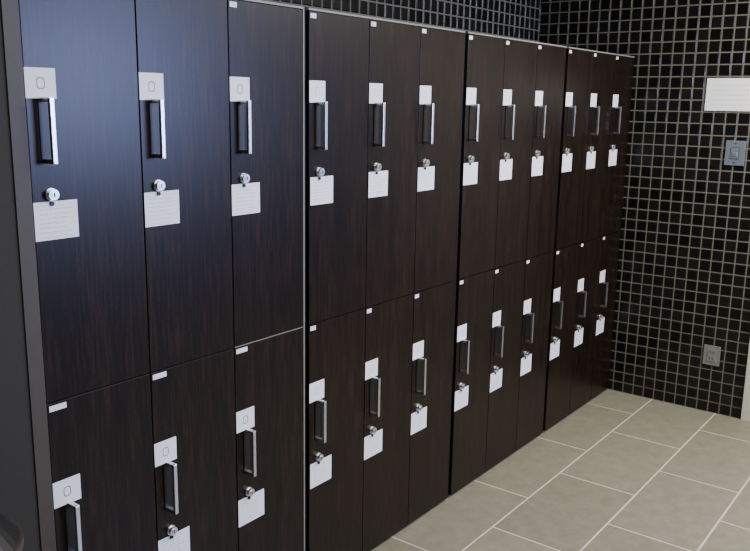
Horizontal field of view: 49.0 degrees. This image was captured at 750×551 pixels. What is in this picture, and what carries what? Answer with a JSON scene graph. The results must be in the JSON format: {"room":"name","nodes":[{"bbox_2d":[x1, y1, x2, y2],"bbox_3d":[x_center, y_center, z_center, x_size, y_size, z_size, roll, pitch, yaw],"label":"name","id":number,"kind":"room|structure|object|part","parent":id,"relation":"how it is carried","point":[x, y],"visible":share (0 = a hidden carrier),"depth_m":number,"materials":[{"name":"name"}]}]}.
{"room":"changing room","nodes":[
{"label":"changing room","id":0,"kind":"room"},
{"bbox_2d":[0,4,40,550],"bbox_3d":[-1.543,0.117,0.933,0.100,2.700,2.360,10,15,36],"label":"wall","id":1,"kind":"structure","parent":0,"point":[18,493],"depth_m":1.86,"materials":[{"name":"grey paint"}]},
{"bbox_2d":[261,0,541,41],"bbox_3d":[-0.174,-1.165,3.491,0.104,1.200,3.710,10,15,36],"label":"wall","id":2,"kind":"structure","parent":0,"point":[516,19],"depth_m":4.17,"materials":[{"name":"tile"}]},
{"bbox_2d":[370,389,749,550],"bbox_3d":[0.790,1.413,1.754,4.390,0.100,6.260,10,15,36],"label":"floor","id":3,"kind":"structure","parent":0,"point":[622,471],"depth_m":3.67,"materials":[{"name":"tile"}]},
{"bbox_2d":[0,512,23,550],"bbox_3d":[-0.849,0.907,1.685,0.288,0.867,0.288,10,15,36],"label":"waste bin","id":4,"kind":"object","parent":3,"relation":"on","point":[11,532],"visible":1,"depth_m":1.63,"materials":[{"name":"black plastic"}]},
{"bbox_2d":[0,0,56,550],"bbox_3d":[-1.005,0.121,2.052,0.564,2.249,0.038,10,15,36],"label":"gable panel","id":5,"kind":"object","parent":3,"relation":"on","point":[10,18],"visible":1,"depth_m":1.85,"materials":[{"name":"grey metal"}]},
{"bbox_2d":[18,0,305,550],"bbox_3d":[-0.705,0.192,2.452,0.601,1.955,0.927,10,15,36],"label":"bank","id":6,"kind":"object","parent":3,"relation":"on","point":[167,138],"visible":0.99,"depth_m":2.19,"materials":[{"name":"laminate"}]},
{"bbox_3d":[-0.724,-0.321,1.827,0.036,0.146,0.024,10,15,36],"label":"handle","id":7,"kind":"part","parent":6,"relation":"part of","materials":[{"name":"metal"}]},
{"bbox_3d":[-0.740,0.630,2.027,0.036,0.146,0.024,10,15,36],"label":"handle","id":8,"kind":"part","parent":6,"relation":"part of","materials":[{"name":"metal"}]},
{"bbox_3d":[-0.682,-0.198,1.958,0.018,0.972,0.296,10,15,36],"label":"door","id":9,"kind":"part","parent":6,"relation":"part of","materials":[{"name":"laminate"}]},
{"bbox_3d":[-0.698,0.750,2.157,0.018,0.960,0.296,10,15,36],"label":"door","id":10,"kind":"part","parent":6,"relation":"part of","materials":[{"name":"laminate"}]},
{"bbox_3d":[-0.543,-0.368,2.061,0.036,0.146,0.024,10,15,36],"label":"handle","id":11,"kind":"part","parent":6,"relation":"part of","materials":[{"name":"metal"}]},
{"bbox_3d":[-0.558,0.584,2.261,0.036,0.146,0.024,10,15,36],"label":"handle","id":12,"kind":"part","parent":6,"relation":"part of","materials":[{"name":"metal"}]},
{"bbox_3d":[-0.501,-0.244,2.193,0.018,0.972,0.296,10,15,36],"label":"door","id":13,"kind":"part","parent":6,"relation":"part of","materials":[{"name":"laminate"}]},
{"bbox_3d":[-0.516,0.704,2.392,0.018,0.960,0.296,10,15,36],"label":"door","id":14,"kind":"part","parent":6,"relation":"part of","materials":[{"name":"laminate"}]},
{"bbox_3d":[-0.362,-0.414,2.296,0.036,0.146,0.024,10,15,36],"label":"handle","id":15,"kind":"part","parent":6,"relation":"part of","materials":[{"name":"metal"}]},
{"bbox_3d":[-0.377,0.537,2.496,0.036,0.146,0.024,10,15,36],"label":"handle","id":16,"kind":"part","parent":6,"relation":"part of","materials":[{"name":"metal"}]},
{"bbox_3d":[-0.320,-0.291,2.427,0.018,0.972,0.296,10,15,36],"label":"door","id":17,"kind":"part","parent":6,"relation":"part of","materials":[{"name":"laminate"}]},
{"bbox_3d":[-0.336,0.657,2.627,0.018,0.960,0.296,10,15,36],"label":"door","id":18,"kind":"part","parent":6,"relation":"part of","materials":[{"name":"laminate"}]},
{"bbox_3d":[-0.496,-0.725,2.094,0.029,0.006,0.902,10,15,36],"label":"edge trim","id":19,"kind":"part","parent":6,"relation":"part of","materials":[{"name":"silver metal"}]},
{"bbox_3d":[-0.248,0.157,2.656,0.051,1.955,0.005,10,15,36],"label":"edge trim","id":20,"kind":"part","parent":6,"relation":"part of","materials":[{"name":"silver metal"}]},
{"bbox_2d":[304,8,465,550],"bbox_3d":[-0.145,0.049,3.177,0.601,1.955,0.927,10,15,36],"label":"bank","id":21,"kind":"object","parent":3,"relation":"on","point":[384,97],"visible":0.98,"depth_m":2.94,"materials":[{"name":"laminate"}]},
{"bbox_3d":[-0.180,0.487,2.752,0.036,0.146,0.024,10,15,36],"label":"handle","id":22,"kind":"part","parent":21,"relation":"part of","materials":[{"name":"metal"}]},
{"bbox_3d":[-0.164,-0.465,2.552,0.036,0.146,0.024,10,15,36],"label":"handle","id":23,"kind":"part","parent":21,"relation":"part of","materials":[{"name":"metal"}]},
{"bbox_3d":[-0.138,0.607,2.882,0.018,0.960,0.296,10,15,36],"label":"door","id":24,"kind":"part","parent":21,"relation":"part of","materials":[{"name":"laminate"}]},
{"bbox_3d":[-0.122,-0.341,2.683,0.018,0.972,0.296,10,15,36],"label":"door","id":25,"kind":"part","parent":21,"relation":"part of","materials":[{"name":"laminate"}]},
{"bbox_3d":[0.001,0.441,2.986,0.036,0.146,0.024,10,15,36],"label":"handle","id":26,"kind":"part","parent":21,"relation":"part of","materials":[{"name":"metal"}]},
{"bbox_3d":[0.017,-0.511,2.786,0.036,0.146,0.024,10,15,36],"label":"handle","id":27,"kind":"part","parent":21,"relation":"part of","materials":[{"name":"metal"}]},
{"bbox_3d":[0.063,-0.869,2.819,0.029,0.006,0.902,10,15,36],"label":"edge trim","id":28,"kind":"part","parent":21,"relation":"part of","materials":[{"name":"silver metal"}]},
{"bbox_3d":[0.043,0.561,3.117,0.018,0.960,0.296,10,15,36],"label":"door","id":29,"kind":"part","parent":21,"relation":"part of","materials":[{"name":"laminate"}]},
{"bbox_3d":[0.059,-0.387,2.918,0.018,0.972,0.296,10,15,36],"label":"door","id":30,"kind":"part","parent":21,"relation":"part of","materials":[{"name":"laminate"}]},
{"bbox_3d":[0.182,0.394,3.221,0.036,0.146,0.024,10,15,36],"label":"handle","id":31,"kind":"part","parent":21,"relation":"part of","materials":[{"name":"metal"}]},
{"bbox_3d":[0.198,-0.557,3.021,0.036,0.146,0.024,10,15,36],"label":"handle","id":32,"kind":"part","parent":21,"relation":"part of","materials":[{"name":"metal"}]},
{"bbox_3d":[0.224,0.514,3.352,0.018,0.960,0.296,10,15,36],"label":"door","id":33,"kind":"part","parent":21,"relation":"part of","materials":[{"name":"laminate"}]},
{"bbox_3d":[0.240,-0.434,3.152,0.018,0.972,0.296,10,15,36],"label":"door","id":34,"kind":"part","parent":21,"relation":"part of","materials":[{"name":"laminate"}]},
{"bbox_2d":[448,32,566,495],"bbox_3d":[0.414,-0.095,3.902,0.601,1.955,0.927,10,15,36],"label":"bank","id":35,"kind":"object","parent":3,"relation":"on","point":[513,92],"visible":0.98,"depth_m":3.67,"materials":[{"name":"laminate"}]},
{"bbox_3d":[0.379,0.344,3.477,0.036,0.146,0.024,10,15,36],"label":"handle","id":36,"kind":"part","parent":35,"relation":"part of","materials":[{"name":"metal"}]},
{"bbox_3d":[0.421,0.464,3.607,0.018,0.960,0.296,10,15,36],"label":"door","id":37,"kind":"part","parent":35,"relation":"part of","materials":[{"name":"laminate"}]},
{"bbox_3d":[0.395,-0.608,3.277,0.036,0.146,0.024,10,15,36],"label":"handle","id":38,"kind":"part","parent":35,"relation":"part of","materials":[{"name":"metal"}]},
{"bbox_3d":[0.437,-0.484,3.408,0.018,0.972,0.296,10,15,36],"label":"door","id":39,"kind":"part","parent":35,"relation":"part of","materials":[{"name":"laminate"}]},
{"bbox_3d":[0.560,0.297,3.711,0.036,0.146,0.024,10,15,36],"label":"handle","id":40,"kind":"part","parent":35,"relation":"part of","materials":[{"name":"metal"}]},
{"bbox_3d":[0.602,0.418,3.842,0.018,0.960,0.296,10,15,36],"label":"door","id":41,"kind":"part","parent":35,"relation":"part of","materials":[{"name":"laminate"}]},
{"bbox_3d":[0.576,-0.654,3.511,0.036,0.146,0.024,10,15,36],"label":"handle","id":42,"kind":"part","parent":35,"relation":"part of","materials":[{"name":"metal"}]},
{"bbox_3d":[0.622,-1.012,3.544,0.029,0.006,0.902,10,15,36],"label":"edge trim","id":43,"kind":"part","parent":35,"relation":"part of","materials":[{"name":"silver metal"}]},
{"bbox_3d":[0.618,-0.531,3.643,0.018,0.972,0.296,10,15,36],"label":"door","id":44,"kind":"part","parent":35,"relation":"part of","materials":[{"name":"laminate"}]},
{"bbox_3d":[0.741,0.251,3.946,0.036,0.146,0.024,10,15,36],"label":"handle","id":45,"kind":"part","parent":35,"relation":"part of","materials":[{"name":"metal"}]},
{"bbox_3d":[0.783,0.371,4.077,0.018,0.960,0.296,10,15,36],"label":"door","id":46,"kind":"part","parent":35,"relation":"part of","materials":[{"name":"laminate"}]},
{"bbox_3d":[0.757,-0.700,3.746,0.036,0.146,0.024,10,15,36],"label":"handle","id":47,"kind":"part","parent":35,"relation":"part of","materials":[{"name":"metal"}]},
{"bbox_3d":[0.799,-0.577,3.877,0.018,0.972,0.296,10,15,36],"label":"door","id":48,"kind":"part","parent":35,"relation":"part of","materials":[{"name":"laminate"}]},
{"bbox_2d":[543,47,634,430],"bbox_3d":[0.959,-0.234,4.608,0.601,1.955,0.877,10,15,36],"label":"bank","id":49,"kind":"object","parent":3,"relation":"on","point":[597,84],"visible":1,"depth_m":4.39,"materials":[{"name":"laminate"}]},
{"bbox_3d":[0.939,0.201,4.202,0.036,0.146,0.024,10,15,36],"label":"handle","id":50,"kind":"part","parent":49,"relation":"part of","materials":[{"name":"metal"}]},
{"bbox_3d":[0.981,0.321,4.332,0.018,0.960,0.296,10,15,36],"label":"door","id":51,"kind":"part","parent":49,"relation":"part of","materials":[{"name":"laminate"}]},
{"bbox_3d":[0.955,-0.751,4.002,0.036,0.146,0.024,10,15,36],"label":"handle","id":52,"kind":"part","parent":49,"relation":"part of","materials":[{"name":"metal"}]},
{"bbox_3d":[0.996,-0.627,4.133,0.018,0.972,0.296,10,15,36],"label":"door","id":53,"kind":"part","parent":49,"relation":"part of","materials":[{"name":"laminate"}]},
{"bbox_3d":[1.120,0.154,4.436,0.036,0.146,0.024,10,15,36],"label":"handle","id":54,"kind":"part","parent":49,"relation":"part of","materials":[{"name":"metal"}]},
{"bbox_3d":[1.162,0.274,4.567,0.018,0.960,0.296,10,15,36],"label":"door","id":55,"kind":"part","parent":49,"relation":"part of","materials":[{"name":"laminate"}]},
{"bbox_3d":[1.136,-0.797,4.237,0.036,0.146,0.024,10,15,36],"label":"handle","id":56,"kind":"part","parent":49,"relation":"part of","materials":[{"name":"metal"}]},
{"bbox_3d":[1.177,-0.674,4.368,0.018,0.972,0.296,10,15,36],"label":"door","id":57,"kind":"part","parent":49,"relation":"part of","materials":[{"name":"laminate"}]},
{"bbox_3d":[1.174,-1.153,4.260,0.029,0.006,0.877,10,15,36],"label":"edge trim","id":58,"kind":"part","parent":49,"relation":"part of","materials":[{"name":"silver metal"}]},
{"bbox_3d":[1.301,0.108,4.671,0.036,0.146,0.024,10,15,36],"label":"handle","id":59,"kind":"part","parent":49,"relation":"part of","materials":[{"name":"metal"}]},
{"bbox_3d":[1.335,0.230,4.793,0.018,0.960,0.272,10,15,36],"label":"door","id":60,"kind":"part","parent":49,"relation":"part of","materials":[{"name":"laminate"}]},
{"bbox_3d":[1.317,-0.844,4.471,0.036,0.146,0.024,10,15,36],"label":"handle","id":61,"kind":"part","parent":49,"relation":"part of","materials":[{"name":"metal"}]},
{"bbox_3d":[1.351,-0.718,4.593,0.018,0.972,0.272,10,15,36],"label":"door","id":62,"kind":"part","parent":49,"relation":"part of","materials":[{"name":"laminate"}]},
{"bbox_2d":[539,0,749,418],"bbox_3d":[1.538,-0.626,4.709,1.348,2.700,0.104,10,15,36],"label":"wall","id":63,"kind":"structure","parent":0,"point":[683,286],"depth_m":4.57,"materials":[{"name":"tile"}]},
{"bbox_2d":[702,344,720,366],"bbox_3d":[1.876,0.446,4.588,0.090,0.113,0.010,10,15,36],"label":"outlet plate","id":64,"kind":"object","parent":63,"relation":"attached to","point":[711,354],"visible":1,"depth_m":4.58,"materials":[{"name":"grey plastic"}]},
{"bbox_2d":[705,78,749,110],"bbox_3d":[1.886,-0.947,4.310,0.295,0.168,0.002,10,15,36],"label":"paper sign","id":65,"kind":"object","parent":63,"relation":"attached to","point":[722,94],"visible":1,"depth_m":4.33,"materials":[{"name":"white paper"}]},
{"bbox_2d":[724,140,745,165],"bbox_3d":[1.902,-0.647,4.350,0.100,0.130,0.015,10,15,36],"label":"switch plate","id":66,"kind":"object","parent":63,"relation":"attached to","point":[734,150],"visible":1,"depth_m":4.35,"materials":[{"name":"metal"}]},
{"bbox_2d":[741,341,749,421],"bbox_3d":[2.474,-0.194,4.062,1.020,2.150,0.120,10,15,36],"label":"frame","id":67,"kind":"object","parent":63,"relation":"attached to","point":[745,413],"visible":1,"depth_m":4.50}
]}

